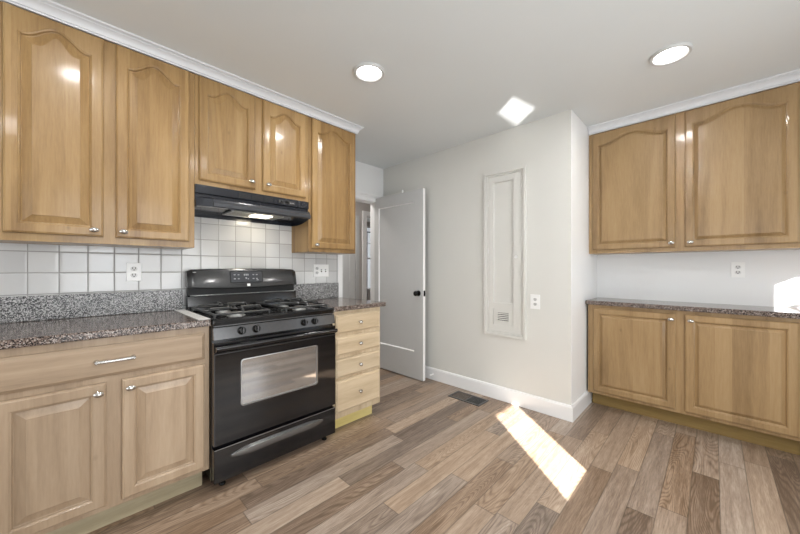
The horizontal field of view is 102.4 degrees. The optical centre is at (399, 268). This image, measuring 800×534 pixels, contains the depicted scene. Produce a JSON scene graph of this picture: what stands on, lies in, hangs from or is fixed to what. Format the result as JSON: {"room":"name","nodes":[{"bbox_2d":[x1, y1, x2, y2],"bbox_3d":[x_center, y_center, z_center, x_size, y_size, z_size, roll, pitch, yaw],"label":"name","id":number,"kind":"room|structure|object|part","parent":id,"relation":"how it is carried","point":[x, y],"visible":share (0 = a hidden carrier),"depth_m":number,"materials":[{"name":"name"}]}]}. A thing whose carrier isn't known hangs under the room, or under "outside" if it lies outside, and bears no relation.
{"room":"kitchen","nodes":[
{"label":"kitchen","id":0,"kind":"room"},
{"bbox_2d":[0,217,341,309],"bbox_3d":[-2.049,-0.027,1.711,0.305,2.420,3.990,0,0,44],"label":"wall","id":1,"kind":"structure","parent":0,"point":[25,269],"depth_m":2.02,"materials":[{"name":"white tile"}]},
{"bbox_2d":[0,290,182,323],"bbox_3d":[-1.695,0.203,1.839,0.019,0.129,0.768,0,0,44],"label":"backsplash","id":2,"kind":"structure","parent":1,"relation":"attached to","point":[13,309],"depth_m":1.78,"materials":[{"name":"grey stone"}]},
{"bbox_2d":[0,1,193,249],"bbox_3d":[-1.585,-0.650,1.736,0.322,1.047,0.774,0,0,44],"label":"upper cabinet","id":3,"kind":"object","parent":1,"relation":"attached to","point":[97,134],"visible":1,"depth_m":1.60,"materials":[{"name":"brown wood"}]},
{"bbox_3d":[-1.626,-0.665,1.524,0.020,1.007,0.326,0,0,44],"label":"door","id":4,"kind":"part","parent":3,"relation":"part of","materials":[{"name":"brown wood"}]},
{"bbox_3d":[-1.517,-0.193,1.598,0.032,0.025,0.036,0,0,44],"label":"knob","id":5,"kind":"part","parent":3,"relation":"part of","materials":[{"name":"silver metal"}]},
{"bbox_3d":[-1.440,-0.193,1.677,0.032,0.025,0.036,0,0,44],"label":"knob","id":6,"kind":"part","parent":3,"relation":"part of","materials":[{"name":"silver metal"}]},
{"bbox_3d":[-1.365,-0.665,1.792,0.020,1.007,0.327,0,0,44],"label":"door","id":7,"kind":"part","parent":3,"relation":"part of","materials":[{"name":"brown wood"}]},
{"bbox_2d":[126,263,140,280],"bbox_3d":[-1.605,0.019,1.941,0.008,0.108,0.070,0,0,44],"label":"outlet","id":8,"kind":"object","parent":1,"relation":"attached to","point":[133,270],"visible":1,"depth_m":1.94,"materials":[{"name":"white plastic"}]},
{"bbox_2d":[194,74,307,201],"bbox_3d":[-1.050,-0.844,2.286,0.322,0.660,0.758,0,0,44],"label":"upper cabinet","id":9,"kind":"object","parent":1,"relation":"attached to","point":[244,142],"visible":0.99,"depth_m":2.15,"materials":[{"name":"brown wood"}]},
{"bbox_3d":[-1.099,-0.854,2.065,0.020,0.630,0.333,0,0,44],"label":"door","id":10,"kind":"part","parent":9,"relation":"part of","materials":[{"name":"brown wood"}]},
{"bbox_2d":[194,184,310,225],"bbox_3d":[-1.054,-0.430,2.291,0.308,0.166,0.756,0,0,44],"label":"range hood","id":11,"kind":"object","parent":9,"relation":"attached to","point":[212,202],"visible":0.98,"depth_m":2.20,"materials":[{"name":"metal"}]},
{"bbox_3d":[-1.042,-0.379,2.293,0.194,0.009,0.354,0,0,44],"label":"filter frame","id":12,"kind":"part","parent":11,"relation":"part of","materials":[{"name":"metal"}]},
{"bbox_3d":[-0.825,-0.484,2.349,0.002,0.025,0.123,0,0,44],"label":"control plate","id":13,"kind":"part","parent":11,"relation":"part of","materials":[{"name":"black plastic"}]},
{"bbox_3d":[-0.832,-0.854,2.338,0.020,0.630,0.327,0,0,44],"label":"door","id":14,"kind":"part","parent":9,"relation":"part of","materials":[{"name":"brown wood"}]},
{"bbox_2d":[294,283,338,299],"bbox_3d":[-0.731,0.198,2.827,0.019,0.139,0.447,0,0,44],"label":"backsplash","id":15,"kind":"structure","parent":1,"relation":"attached to","point":[313,291],"depth_m":2.82,"materials":[{"name":"grey stone"}]},
{"bbox_2d":[313,264,328,276],"bbox_3d":[-0.699,0.016,2.864,0.016,0.110,0.153,0,0,44],"label":"switch plate","id":16,"kind":"object","parent":1,"relation":"attached to","point":[319,270],"visible":1,"depth_m":2.86,"materials":[{"name":"white plastic"}]},
{"bbox_2d":[292,117,354,254],"bbox_3d":[-0.625,-0.653,2.721,0.322,1.042,0.456,0,0,44],"label":"upper cabinet","id":17,"kind":"object","parent":1,"relation":"attached to","point":[330,229],"visible":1,"depth_m":2.60,"materials":[{"name":"brown wood"}]},
{"bbox_2d":[1,0,363,134],"bbox_3d":[-1.421,-1.206,1.904,0.321,0.062,2.844,0,0,44],"label":"trim","id":18,"kind":"structure","parent":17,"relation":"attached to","point":[49,9],"depth_m":1.81,"materials":[{"name":"paint"}]},
{"bbox_3d":[-0.540,-0.664,2.638,0.020,1.009,0.408,0,0,44],"label":"door","id":19,"kind":"part","parent":17,"relation":"part of","materials":[{"name":"brown wood"}]},
{"bbox_2d":[338,255,342,296],"bbox_3d":[-0.561,0.068,3.013,0.009,0.399,0.048,0,0,44],"label":"trim","id":20,"kind":"structure","parent":1,"relation":"attached to","point":[340,257],"depth_m":3.01,"materials":[{"name":"white paint"}]},
{"bbox_2d":[355,201,369,298],"bbox_3d":[-1.011,-0.027,4.756,0.120,2.420,3.000,0,0,44],"label":"wall","id":21,"kind":"structure","parent":0,"point":[359,207],"depth_m":5.07,"materials":[{"name":"paint"}]},
{"bbox_2d":[342,254,354,298],"bbox_3d":[-0.915,0.188,4.753,0.022,1.970,0.630,0,0,44],"label":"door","id":22,"kind":"structure","parent":21,"relation":"in","point":[348,259],"depth_m":4.90,"materials":[{"name":"paint"}]},
{"bbox_3d":[-0.910,0.108,4.748,0.007,1.550,0.430,0,0,44],"label":"panel moulding","id":23,"kind":"part","parent":22,"relation":"part of","materials":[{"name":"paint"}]},
{"bbox_2d":[355,212,358,298],"bbox_3d":[-0.912,0.153,4.750,0.030,2.060,0.770,0,0,44],"label":"trim","id":24,"kind":"structure","parent":21,"relation":"attached to","point":[356,216],"depth_m":4.99,"materials":[{"name":"paint"}]},
{"bbox_2d":[362,211,369,299],"bbox_3d":[-0.251,0.133,5.429,0.030,2.100,0.975,0,0,44],"label":"trim","id":25,"kind":"structure","parent":21,"relation":"attached to","point":[365,214],"depth_m":5.09,"materials":[{"name":"white paint"}]},
{"bbox_2d":[367,228,369,287],"bbox_3d":[0.532,-0.027,8.489,4.980,2.420,0.100,0,0,44],"label":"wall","id":26,"kind":"structure","parent":0,"point":[368,230],"depth_m":9.88,"materials":[{"name":"paint"}]},
{"bbox_2d":[367,222,369,299],"bbox_3d":[-1.399,-0.027,7.997,0.100,2.420,3.300,0,0,44],"label":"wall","id":27,"kind":"structure","parent":0,"point":[368,223],"depth_m":8.51,"materials":[{"name":"paint"}]},
{"bbox_2d":[355,161,382,300],"bbox_3d":[-0.638,-0.027,3.634,0.120,2.420,1.114,0,0,44],"label":"wall","id":28,"kind":"structure","parent":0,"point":[368,178],"depth_m":3.89,"materials":[{"name":"paint"}]},
{"bbox_2d":[0,0,799,228],"bbox_3d":[-0.923,-1.287,3.902,9.500,0.100,8.900,0,0,44],"label":"ceiling","id":29,"kind":"structure","parent":0,"point":[458,72],"depth_m":1.82,"materials":[{"name":"paint"}]},
{"bbox_2d":[354,62,384,82],"bbox_3d":[-0.194,-1.229,2.021,0.195,0.014,0.195,0,0,44],"label":"recessed light","id":30,"kind":"object","parent":29,"relation":"in","point":[369,72],"visible":1,"depth_m":2.02,"materials":[{"name":"white metal"}]},
{"bbox_2d":[649,42,692,66],"bbox_3d":[1.555,-1.229,1.852,0.195,0.014,0.195,0,0,44],"label":"recessed light","id":31,"kind":"object","parent":29,"relation":"in","point":[673,53],"visible":1,"depth_m":1.85,"materials":[{"name":"white metal"}]},
{"bbox_2d":[87,368,799,533],"bbox_3d":[-0.923,1.223,3.902,9.500,0.080,8.900,0,0,44],"label":"floor","id":32,"kind":"structure","parent":0,"point":[425,460],"depth_m":1.77,"materials":[{"name":"brown wood"}]},
{"bbox_2d":[0,326,208,533],"bbox_3d":[-1.476,0.744,1.628,0.630,0.879,0.771,0,0,44],"label":"base cabinet","id":33,"kind":"object","parent":32,"relation":"on","point":[95,434],"visible":1,"depth_m":1.41,"materials":[{"name":"brown wood"}]},
{"bbox_3d":[-1.409,0.774,1.309,0.020,0.546,0.318,0,0,44],"label":"door","id":34,"kind":"part","parent":33,"relation":"part of","materials":[{"name":"brown wood"}]},
{"bbox_3d":[-1.298,0.541,1.386,0.032,0.025,0.036,0,0,44],"label":"knob","id":35,"kind":"part","parent":33,"relation":"part of","materials":[{"name":"silver metal"}]},
{"bbox_3d":[-1.276,0.406,1.447,0.019,0.138,0.701,0,0,44],"label":"drawer","id":36,"kind":"part","parent":33,"relation":"part of","materials":[{"name":"brown wood"}]},
{"bbox_2d":[0,290,210,349],"bbox_3d":[-1.484,0.221,1.636,0.604,0.165,0.772,0,0,44],"label":"countertop","id":37,"kind":"structure","parent":33,"relation":"on","point":[25,321],"depth_m":1.65,"materials":[{"name":"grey stone"}]},
{"bbox_2d":[174,309,209,319],"bbox_3d":[-1.229,0.266,1.890,0.570,0.003,0.054,0,0,44],"label":"strip","id":38,"kind":"object","parent":37,"relation":"on","point":[183,311],"visible":1,"depth_m":1.86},
{"bbox_3d":[-1.259,0.404,1.425,0.037,0.020,0.144,0,0,44],"label":"pull handle","id":39,"kind":"part","parent":33,"relation":"part of","materials":[{"name":"silver metal"}]},
{"bbox_3d":[-1.224,0.541,1.462,0.032,0.025,0.036,0,0,44],"label":"knob","id":40,"kind":"part","parent":33,"relation":"part of","materials":[{"name":"silver metal"}]},
{"bbox_3d":[-1.147,0.774,1.579,0.020,0.546,0.331,0,0,44],"label":"door","id":41,"kind":"part","parent":33,"relation":"part of","materials":[{"name":"brown wood"}]},
{"bbox_2d":[185,268,337,485],"bbox_3d":[-0.915,0.590,2.157,0.642,1.185,0.762,0,0,44],"label":"gas range","id":42,"kind":"object","parent":32,"relation":"on","point":[272,353],"visible":0.96,"depth_m":1.96,"materials":[{"name":"black metal"}]},
{"bbox_3d":[-0.986,0.273,1.938,0.104,0.016,0.104,0,0,44],"label":"burner","id":43,"kind":"part","parent":42,"relation":"part of","materials":[{"name":"silver metal"}]},
{"bbox_3d":[-0.876,0.344,1.786,0.029,0.045,0.045,0,0,44],"label":"burner knob","id":44,"kind":"part","parent":42,"relation":"part of","materials":[{"name":"black plastic"}]},
{"bbox_3d":[-1.109,0.176,2.345,0.008,0.008,0.722,0,0,44],"label":"riser trim","id":45,"kind":"part","parent":42,"relation":"part of","materials":[{"name":"metal"}]},
{"bbox_3d":[-1.102,0.057,2.315,0.018,0.080,0.223,0,0,44],"label":"control panel","id":46,"kind":"part","parent":42,"relation":"part of","materials":[{"name":"black plastic"}]},
{"bbox_3d":[-0.820,0.344,1.844,0.029,0.045,0.045,0,0,44],"label":"burner knob","id":47,"kind":"part","parent":42,"relation":"part of","materials":[{"name":"black plastic"}]},
{"bbox_2d":[190,304,333,327],"bbox_3d":[-0.932,0.292,2.173,0.595,0.044,0.762,0,0,44],"label":"cooktop","id":48,"kind":"object","parent":42,"relation":"in","point":[276,315],"depth_m":2.00,"materials":[{"name":"black metal"}]},
{"bbox_3d":[-0.724,1.046,1.970,0.034,0.178,0.756,0,0,44],"label":"storage drawer","id":49,"kind":"part","parent":42,"relation":"part of","materials":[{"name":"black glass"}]},
{"bbox_3d":[-0.724,0.665,1.970,0.034,0.544,0.756,0,0,44],"label":"oven door","id":50,"kind":"part","parent":42,"relation":"part of","materials":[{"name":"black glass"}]},
{"bbox_3d":[-0.721,0.306,1.968,0.008,0.007,0.754,0,0,44],"label":"trim","id":51,"kind":"part","parent":42,"relation":"part of","materials":[{"name":"black metal"}]},
{"bbox_3d":[-0.711,0.959,1.958,0.002,0.003,0.752,0,0,44],"label":"drawer trim","id":52,"kind":"part","parent":42,"relation":"part of","materials":[{"name":"metal"}]},
{"bbox_3d":[-0.711,0.693,1.958,0.002,0.481,0.756,0,0,44],"label":"door edge trim","id":53,"kind":"part","parent":42,"relation":"part of","materials":[{"name":"black metal"}]},
{"bbox_3d":[-0.699,0.428,1.946,0.034,0.039,0.748,0,0,44],"label":"door handle","id":54,"kind":"part","parent":42,"relation":"part of","materials":[{"name":"black metal"}]},
{"bbox_3d":[-0.687,0.416,1.935,0.004,0.004,0.716,0,0,44],"label":"handle trim","id":55,"kind":"part","parent":42,"relation":"part of","materials":[{"name":"black metal"}]},
{"bbox_3d":[-0.610,0.344,2.059,0.029,0.045,0.045,0,0,44],"label":"burner knob","id":56,"kind":"part","parent":42,"relation":"part of","materials":[{"name":"black plastic"}]},
{"bbox_3d":[-0.557,0.344,2.114,0.029,0.045,0.045,0,0,44],"label":"burner knob","id":57,"kind":"part","parent":42,"relation":"part of","materials":[{"name":"black plastic"}]},
{"bbox_2d":[333,307,379,428],"bbox_3d":[-0.510,0.744,2.623,0.625,0.879,0.460,0,0,44],"label":"drawer base","id":58,"kind":"object","parent":32,"relation":"on","point":[357,337],"visible":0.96,"depth_m":2.42,"materials":[{"name":"brown wood"}]},
{"bbox_2d":[294,283,385,311],"bbox_3d":[-0.504,0.215,2.641,0.604,0.175,0.497,0,0,44],"label":"countertop","id":59,"kind":"structure","parent":58,"relation":"on","point":[328,293],"depth_m":2.72,"materials":[{"name":"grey stone"}]},
{"bbox_3d":[-0.312,0.919,2.436,0.019,0.228,0.417,0,0,44],"label":"drawer","id":60,"kind":"part","parent":58,"relation":"part of","materials":[{"name":"brown wood"}]},
{"bbox_3d":[-0.312,0.717,2.436,0.019,0.132,0.417,0,0,44],"label":"drawer","id":61,"kind":"part","parent":58,"relation":"part of","materials":[{"name":"brown wood"}]},
{"bbox_3d":[-0.312,0.558,2.436,0.019,0.130,0.417,0,0,44],"label":"drawer","id":62,"kind":"part","parent":58,"relation":"part of","materials":[{"name":"brown wood"}]},
{"bbox_3d":[-0.312,0.399,2.436,0.019,0.136,0.417,0,0,44],"label":"drawer","id":63,"kind":"part","parent":58,"relation":"part of","materials":[{"name":"brown wood"}]},
{"bbox_2d":[448,391,488,405],"bbox_3d":[0.620,1.180,2.937,0.327,0.006,0.172,0,0,44],"label":"floor vent","id":64,"kind":"object","parent":32,"relation":"in","point":[459,395],"visible":1,"depth_m":2.92,"materials":[{"name":"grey metal"}]},
{"bbox_2d":[451,392,471,399],"bbox_3d":[0.571,1.180,2.986,0.152,0.004,0.132,0,0,44],"label":"grille","id":65,"kind":"object","parent":64,"relation":"attached to","point":[457,395],"depth_m":2.98,"materials":[{"name":"black metal"}]},
{"bbox_2d":[466,396,485,404],"bbox_3d":[0.679,1.180,2.881,0.129,0.004,0.132,0,0,44],"label":"grille","id":66,"kind":"object","parent":64,"relation":"attached to","point":[474,400],"depth_m":2.88,"materials":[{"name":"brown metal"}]},
{"bbox_2d":[588,304,799,454],"bbox_3d":[2.141,0.744,2.472,1.161,0.879,0.415,0,0,44],"label":"base cabinet","id":67,"kind":"object","parent":32,"relation":"on","point":[734,376],"visible":1,"depth_m":2.26,"materials":[{"name":"beige wood"}]},
{"bbox_3d":[1.828,0.680,2.546,0.533,0.702,0.020,0,0,44],"label":"door","id":68,"kind":"part","parent":67,"relation":"part of","materials":[{"name":"beige wood"}]},
{"bbox_2d":[585,297,799,318],"bbox_3d":[2.453,0.285,2.179,2.041,0.035,0.400,0,0,44],"label":"countertop","id":69,"kind":"structure","parent":67,"relation":"on","point":[780,312],"depth_m":2.29,"materials":[{"name":"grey stone"}]},
{"bbox_3d":[2.244,0.680,2.140,0.522,0.702,0.020,0,0,44],"label":"door","id":70,"kind":"part","parent":67,"relation":"part of","materials":[{"name":"beige wood"}]},
{"bbox_2d":[383,110,570,404],"bbox_3d":[0.827,-0.027,3.603,2.262,2.420,0.886,0,0,44],"label":"wall","id":71,"kind":"structure","parent":0,"point":[452,179],"depth_m":2.97,"materials":[{"name":"paint"}]},
{"bbox_2d":[355,190,383,201],"bbox_3d":[-0.510,0.150,3.644,0.050,2.066,0.917,0,0,44],"label":"door frame","id":72,"kind":"structure","parent":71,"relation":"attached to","point":[360,195],"depth_m":3.76,"materials":[{"name":"white paint"}]},
{"bbox_2d":[374,188,424,380],"bbox_3d":[-0.041,0.146,3.604,0.779,2.050,0.102,0,0,44],"label":"door","id":73,"kind":"structure","parent":71,"relation":"in","point":[399,219],"depth_m":3.58,"materials":[{"name":"paint"}]},
{"bbox_3d":[-0.048,0.083,3.642,0.565,1.600,0.012,0,0,44],"label":"panel moulding","id":74,"kind":"part","parent":73,"relation":"part of","materials":[{"name":"white paint"}]},
{"bbox_3d":[0.173,0.258,3.371,0.060,0.060,0.066,0,0,44],"label":"knob","id":75,"kind":"part","parent":73,"relation":"part of","materials":[{"name":"black metal"}]},
{"bbox_2d":[484,165,526,339],"bbox_3d":[0.931,-0.137,2.872,0.397,1.484,0.058,0,0,44],"label":"cabinet","id":76,"kind":"object","parent":71,"relation":"attached to","point":[505,191],"visible":1,"depth_m":2.88,"materials":[{"name":"paint"}]},
{"bbox_3d":[0.933,0.434,2.895,0.183,0.154,0.022,0,0,44],"label":"vent panel","id":77,"kind":"part","parent":76,"relation":"part of","materials":[{"name":"paint"}]},
{"bbox_3d":[0.924,0.434,2.886,0.199,0.154,0.007,0,0,44],"label":"vent moulding","id":78,"kind":"part","parent":76,"relation":"part of","materials":[{"name":"paint"}]},
{"bbox_3d":[0.929,-0.239,2.890,0.199,1.100,0.017,0,0,44],"label":"panel moulding","id":79,"kind":"part","parent":76,"relation":"part of","materials":[{"name":"paint"}]},
{"bbox_2d":[425,366,591,421],"bbox_3d":[0.748,1.120,3.409,2.139,0.124,0.530,0,0,44],"label":"baseboard","id":80,"kind":"structure","parent":71,"relation":"attached to","point":[570,413],"depth_m":2.80,"materials":[{"name":"white paint"}]},
{"bbox_2d":[530,294,539,308],"bbox_3d":[1.127,0.275,2.684,0.079,0.120,0.008,0,0,44],"label":"outlet","id":81,"kind":"object","parent":71,"relation":"attached to","point":[534,299],"visible":1,"depth_m":2.69,"materials":[{"name":"white plastic"}]},
{"bbox_2d":[571,110,596,404],"bbox_3d":[1.593,-0.027,2.768,0.002,2.420,0.759,0,0,44],"label":"wall","id":82,"kind":"structure","parent":0,"point":[583,264],"depth_m":2.65,"materials":[{"name":"paint"}]},
{"bbox_2d":[597,249,799,307],"bbox_3d":[2.674,-0.027,2.332,2.158,2.420,0.126,0,0,44],"label":"wall","id":83,"kind":"structure","parent":0,"point":[772,277],"depth_m":2.52,"materials":[{"name":"paint"}]},
{"bbox_2d":[589,82,799,254],"bbox_3d":[2.170,-0.653,2.503,1.188,1.042,0.330,0,0,44],"label":"upper cabinet","id":84,"kind":"object","parent":83,"relation":"attached to","point":[722,176],"visible":1,"depth_m":2.31,"materials":[{"name":"beige wood"}]},
{"bbox_3d":[1.877,-0.664,2.617,0.552,1.005,0.020,0,0,44],"label":"door","id":85,"kind":"part","parent":84,"relation":"part of","materials":[{"name":"beige wood"}]},
{"bbox_2d":[587,69,799,134],"bbox_3d":[2.381,-1.206,2.107,2.044,0.062,0.048,0,0,44],"label":"trim","id":86,"kind":"structure","parent":84,"relation":"attached to","point":[790,77],"depth_m":2.31,"materials":[{"name":"paint"}]},
{"bbox_3d":[2.305,-0.664,2.200,0.538,1.005,0.020,0,0,44],"label":"door","id":87,"kind":"part","parent":84,"relation":"part of","materials":[{"name":"beige wood"}]},
{"bbox_2d":[731,262,744,277],"bbox_3d":[2.514,0.007,2.394,0.072,0.113,0.008,0,0,44],"label":"outlet","id":88,"kind":"object","parent":83,"relation":"attached to","point":[737,268],"visible":1,"depth_m":2.39,"materials":[{"name":"white plastic"}]},
{"bbox_3d":[-0.678,-0.957,8.551,0.028,0.027,1.100,0,0,44],"label":"curtain rod","id":89,"kind":"object","parent":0,"visible":0},
{"bbox_2d":[367,233,367,299],"bbox_3d":[-0.910,0.122,8.310,0.044,2.118,0.150,0,0,44],"label":"curtain","id":90,"kind":"object","parent":89,"relation":"hanging from","point":[367,233],"visible":0.02,"depth_m":8.35,"materials":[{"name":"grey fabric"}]}
]}

